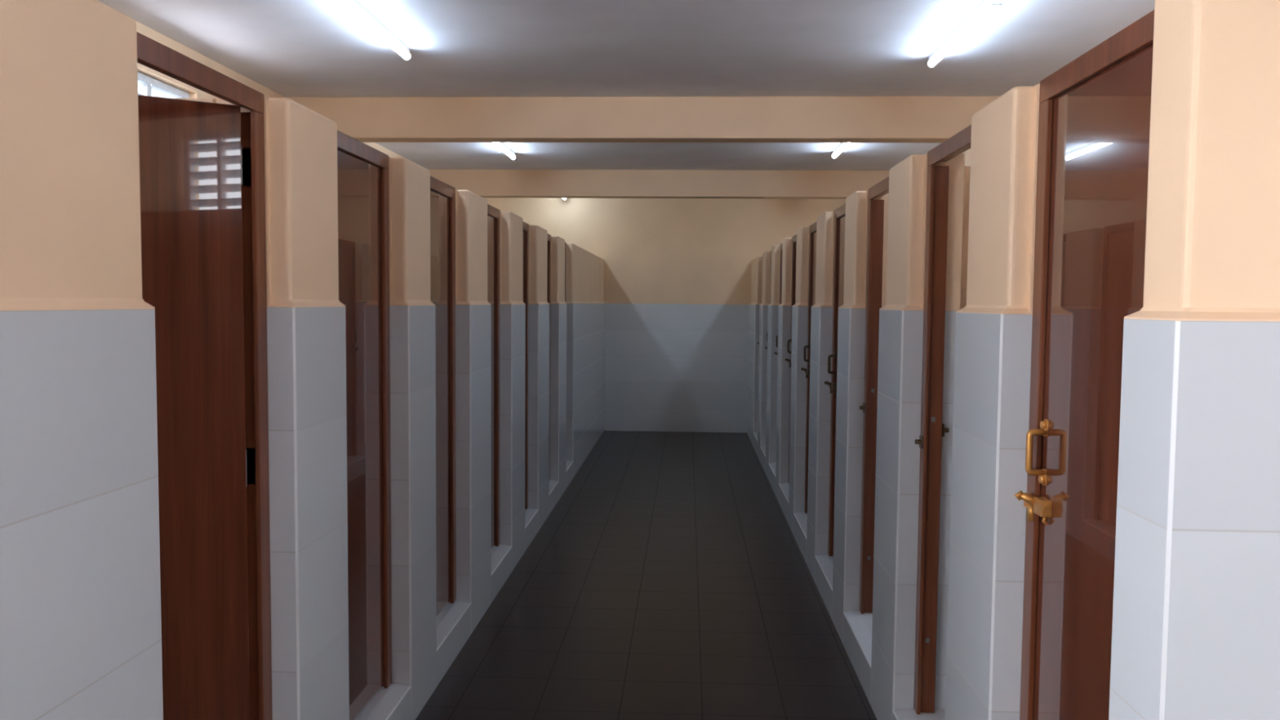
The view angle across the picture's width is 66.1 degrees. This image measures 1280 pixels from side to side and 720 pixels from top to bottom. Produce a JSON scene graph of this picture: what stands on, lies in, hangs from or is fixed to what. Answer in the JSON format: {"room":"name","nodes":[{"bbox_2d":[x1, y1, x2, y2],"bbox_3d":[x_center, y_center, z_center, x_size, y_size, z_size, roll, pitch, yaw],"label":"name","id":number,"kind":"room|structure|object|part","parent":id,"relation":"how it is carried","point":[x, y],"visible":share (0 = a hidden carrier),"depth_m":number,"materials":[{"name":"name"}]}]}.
{"room":"public restroom","nodes":[
{"label":"public restroom","id":0,"kind":"room"},
{"bbox_2d":[171,97,216,102],"bbox_3d":[-1.686,0.346,2.548,1.270,2.000,0.124,1,3,3],"label":"wall partition","id":1,"kind":"structure","parent":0,"point":[202,100],"depth_m":2.41,"materials":[{"name":"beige paint"}]},
{"bbox_2d":[133,19,404,158],"bbox_3d":[-2.302,-0.143,4.542,0.162,2.731,14.050,1,3,3],"label":"wall","id":2,"kind":"structure","parent":0,"point":[193,92],"depth_m":4.88,"materials":[{"name":"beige paint"}]},
{"bbox_2d":[137,71,189,97],"bbox_3d":[-2.287,-1.144,4.543,0.060,0.330,0.730,1,3,3],"label":"window","id":3,"kind":"structure","parent":2,"relation":"in","point":[148,86],"depth_m":4.61,"materials":[{"name":"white glass"}]},
{"bbox_3d":[-2.294,-1.231,4.364,0.060,0.066,0.308,1,3,3],"label":"louver pane","id":4,"kind":"part","parent":3,"relation":"part of","materials":[{"name":"clear glass"}]},
{"bbox_3d":[-2.277,-1.252,4.710,0.060,0.066,0.308,1,3,3],"label":"louver pane","id":5,"kind":"part","parent":3,"relation":"part of","materials":[{"name":"clear glass"}]},
{"bbox_2d":[285,96,999,142],"bbox_3d":[0.172,-1.447,5.933,4.638,0.246,0.170,1,3,3],"label":"beam","id":6,"kind":"structure","parent":2,"relation":"attached to","point":[519,119],"depth_m":5.86,"materials":[{"name":"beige paint"}]},
{"bbox_2d":[427,168,888,199],"bbox_3d":[0.330,-1.637,9.168,4.638,0.246,0.170,1,3,3],"label":"beam","id":7,"kind":"structure","parent":2,"relation":"attached to","point":[527,184],"depth_m":9.09,"materials":[{"name":"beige paint"}]},
{"bbox_2d":[0,0,604,719],"bbox_3d":[-1.393,0.117,6.468,1.472,2.000,10.150,1,3,3],"label":"wall","id":8,"kind":"structure","parent":0,"point":[81,623],"depth_m":2.42,"materials":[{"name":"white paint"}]},
{"bbox_2d":[136,31,272,719],"bbox_3d":[-1.177,0.294,2.140,0.509,1.851,0.628,1,3,3],"label":"door","id":9,"kind":"structure","parent":8,"relation":"in","point":[202,168],"depth_m":2.32,"materials":[{"name":"wood"}]},
{"bbox_3d":[-0.950,-0.463,2.364,0.034,0.090,0.002,1,3,3],"label":"hinge plate","id":10,"kind":"part","parent":9,"relation":"part of","materials":[{"name":"metal"}]},
{"bbox_3d":[-0.956,0.260,2.406,0.034,0.090,0.002,1,3,3],"label":"hinge plate","id":11,"kind":"part","parent":9,"relation":"part of","materials":[{"name":"metal"}]},
{"bbox_2d":[337,130,391,719],"bbox_3d":[-0.902,0.238,3.123,0.093,1.851,0.630,1,3,3],"label":"door","id":12,"kind":"structure","parent":8,"relation":"in","point":[362,170],"depth_m":3.22,"materials":[{"name":"wood"}]},
{"bbox_2d":[430,176,456,615],"bbox_3d":[-0.854,0.181,4.098,0.093,1.851,0.610,1,3,3],"label":"door","id":13,"kind":"structure","parent":8,"relation":"in","point":[442,195],"depth_m":4.25,"materials":[{"name":"wood"}]},
{"bbox_2d":[487,204,499,547],"bbox_3d":[-0.803,0.120,5.146,0.093,1.851,0.578,1,3,3],"label":"door","id":14,"kind":"structure","parent":8,"relation":"in","point":[493,213],"depth_m":5.34,"materials":[{"name":"wood"}]},
{"bbox_2d":[522,221,528,509],"bbox_3d":[-0.754,0.062,6.140,0.093,1.851,0.527,1,3,3],"label":"door","id":15,"kind":"structure","parent":8,"relation":"in","point":[525,225],"depth_m":6.34,"materials":[{"name":"wood"}]},
{"bbox_3d":[-0.768,0.071,6.141,0.034,1.788,0.448,1,3,3],"label":"door","id":16,"kind":"part","parent":15,"relation":"part of","materials":[{"name":"brown wood"}]},
{"bbox_2d":[546,233,551,480],"bbox_3d":[-0.705,0.002,7.162,0.093,1.851,0.532,1,3,3],"label":"door","id":17,"kind":"structure","parent":8,"relation":"in","point":[548,263],"depth_m":7.35,"materials":[{"name":"wood"}]},
{"bbox_3d":[-0.718,0.011,7.163,0.034,1.788,0.453,1,3,3],"label":"door","id":18,"kind":"part","parent":17,"relation":"part of","materials":[{"name":"brown wood"}]},
{"bbox_2d":[564,242,565,302],"bbox_3d":[-0.658,-0.054,8.111,0.093,1.851,0.486,1,3,3],"label":"door","id":19,"kind":"structure","parent":8,"relation":"in","point":[565,242],"depth_m":8.27,"materials":[{"name":"wood"}]},
{"bbox_2d":[97,0,1155,170],"bbox_3d":[0.096,-1.538,4.343,4.940,0.120,14.350,1,3,3],"label":"ceiling","id":20,"kind":"structure","parent":0,"point":[291,48],"depth_m":4.78,"materials":[{"name":"white paint"}]},
{"bbox_2d":[336,0,411,60],"bbox_3d":[-1.160,-1.449,4.184,0.040,0.060,1.200,1,3,3],"label":"tube light","id":21,"kind":"object","parent":20,"relation":"attached to","point":[355,7],"visible":1,"depth_m":4.27,"materials":[{"name":"white"}]},
{"bbox_2d":[493,142,515,159],"bbox_3d":[-1.071,-1.645,7.518,0.040,0.060,1.200,1,3,3],"label":"tube light","id":22,"kind":"object","parent":20,"relation":"attached to","point":[502,146],"visible":0.36,"depth_m":7.73,"materials":[{"name":"white"}]},
{"bbox_2d":[831,142,850,158],"bbox_3d":[1.528,-1.609,7.293,0.040,0.060,1.200,1,3,3],"label":"tube light","id":23,"kind":"object","parent":20,"relation":"attached to","point":[842,146],"visible":0.3,"depth_m":7.54,"materials":[{"name":"white"}]},
{"bbox_2d":[927,0,1002,67],"bbox_3d":[1.403,-1.430,4.240,0.040,0.060,1.200,1,3,3],"label":"tube light","id":24,"kind":"object","parent":20,"relation":"attached to","point":[985,7],"visible":1,"depth_m":4.24,"materials":[{"name":"white"}]},
{"bbox_2d":[415,431,876,719],"bbox_3d":[0.072,1.307,4.511,4.940,0.120,14.350,1,3,3],"label":"floor","id":25,"kind":"structure","parent":0,"point":[669,579],"depth_m":4.82,"materials":[{"name":"tile"}]},
{"bbox_2d":[484,197,845,432],"bbox_3d":[0.429,-0.530,11.500,4.640,2.731,0.162,1,3,3],"label":"wall","id":26,"kind":"structure","parent":0,"point":[677,271],"depth_m":11.42,"materials":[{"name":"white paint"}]},
{"bbox_2d":[960,165,970,309],"bbox_3d":[1.711,0.316,3.553,1.270,2.000,0.124,1,3,3],"label":"wall partition","id":27,"kind":"structure","parent":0,"point":[966,177],"depth_m":3.49,"materials":[{"name":"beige paint"}]},
{"bbox_2d":[961,148,970,165],"bbox_3d":[2.470,-0.088,4.312,0.162,2.731,14.050,1,3,3],"label":"wall","id":28,"kind":"structure","parent":0,"point":[967,153],"depth_m":7.76,"materials":[{"name":"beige paint"}]},
{"bbox_2d":[746,0,1279,719],"bbox_3d":[1.748,0.149,6.394,1.472,2.000,9.994,1,3,3],"label":"wall","id":29,"kind":"structure","parent":0,"point":[1196,627],"depth_m":2.20,"materials":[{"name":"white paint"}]},
{"bbox_2d":[764,250,771,349],"bbox_3d":[1.214,-0.090,8.998,0.110,1.851,0.627,1,3,3],"label":"door","id":30,"kind":"structure","parent":29,"relation":"in","point":[771,251],"depth_m":9.22,"materials":[{"name":"wood"}]},
{"bbox_3d":[1.238,-0.090,8.997,0.062,1.851,0.627,1,3,3],"label":"door frame","id":31,"kind":"part","parent":30,"relation":"part of","materials":[{"name":"brown wood"}]},
{"bbox_2d":[773,243,782,356],"bbox_3d":[1.166,-0.032,8.009,0.110,1.851,0.650,1,3,3],"label":"door","id":32,"kind":"structure","parent":29,"relation":"in","point":[780,280],"depth_m":8.24,"materials":[{"name":"wood"}]},
{"bbox_3d":[1.190,-0.032,8.008,0.062,1.851,0.650,1,3,3],"label":"door frame","id":33,"kind":"part","parent":32,"relation":"part of","materials":[{"name":"brown wood"}]},
{"bbox_2d":[784,234,796,484],"bbox_3d":[1.119,0.025,7.035,0.110,1.851,0.711,1,3,3],"label":"door","id":34,"kind":"structure","parent":29,"relation":"in","point":[794,237],"depth_m":7.30,"materials":[{"name":"wood"}]},
{"bbox_3d":[1.118,-0.101,7.305,0.047,0.146,0.026,1,3,3],"label":"door handle","id":35,"kind":"part","parent":34,"relation":"part of","materials":[{"name":"gold metal"}]},
{"bbox_3d":[1.142,0.025,7.034,0.062,1.851,0.711,1,3,3],"label":"door frame","id":36,"kind":"part","parent":34,"relation":"part of","materials":[{"name":"brown wood"}]},
{"bbox_3d":[1.140,0.035,7.035,0.034,1.788,0.632,1,3,3],"label":"door","id":37,"kind":"part","parent":34,"relation":"part of","materials":[{"name":"brown wood"}]},
{"bbox_2d":[800,222,816,513],"bbox_3d":[1.069,0.085,6.012,0.110,1.851,0.704,1,3,3],"label":"door","id":38,"kind":"structure","parent":29,"relation":"in","point":[812,236],"depth_m":6.29,"materials":[{"name":"wood"}]},
{"bbox_3d":[1.068,-0.041,6.278,0.047,0.146,0.026,1,3,3],"label":"door handle","id":39,"kind":"part","parent":38,"relation":"part of","materials":[{"name":"gold metal"}]},
{"bbox_3d":[1.090,0.095,6.011,0.034,1.788,0.625,1,3,3],"label":"door","id":40,"kind":"part","parent":38,"relation":"part of","materials":[{"name":"brown wood"}]},
{"bbox_2d":[823,203,845,556],"bbox_3d":[1.017,0.146,4.960,0.110,1.851,0.646,1,3,3],"label":"door","id":41,"kind":"structure","parent":29,"relation":"in","point":[839,213],"depth_m":5.20,"materials":[{"name":"wood"}]},
{"bbox_3d":[1.015,0.023,5.197,0.047,0.146,0.026,1,3,3],"label":"door handle","id":42,"kind":"part","parent":41,"relation":"part of","materials":[{"name":"gold metal"}]},
{"bbox_3d":[1.039,0.156,4.959,0.034,1.788,0.567,1,3,3],"label":"door","id":43,"kind":"part","parent":41,"relation":"part of","materials":[{"name":"brown wood"}]},
{"bbox_2d":[858,176,888,613],"bbox_3d":[0.993,0.204,3.976,0.106,1.851,0.657,1,3,3],"label":"door","id":44,"kind":"structure","parent":29,"relation":"in","point":[875,207],"depth_m":4.26,"materials":[{"name":"brown wood"}]},
{"bbox_2d":[913,124,971,714],"bbox_3d":[0.942,0.266,2.933,0.106,1.851,0.644,1,3,3],"label":"door","id":45,"kind":"structure","parent":29,"relation":"in","point":[932,428],"depth_m":3.21,"materials":[{"name":"brown wood"}]},
{"bbox_3d":[0.958,0.195,3.214,0.012,0.016,0.002,1,3,3],"label":"strike plate","id":46,"kind":"part","parent":45,"relation":"part of","materials":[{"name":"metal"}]},
{"bbox_2d":[1014,9,1154,719],"bbox_3d":[0.869,0.324,1.926,0.110,1.851,0.618,1,3,3],"label":"door","id":47,"kind":"structure","parent":29,"relation":"in","point":[1093,146],"depth_m":1.96,"materials":[{"name":"wood"}]},
{"bbox_3d":[0.867,0.201,2.149,0.047,0.146,0.026,1,3,3],"label":"door handle","id":48,"kind":"part","parent":47,"relation":"part of","materials":[{"name":"gold metal"}]}
]}

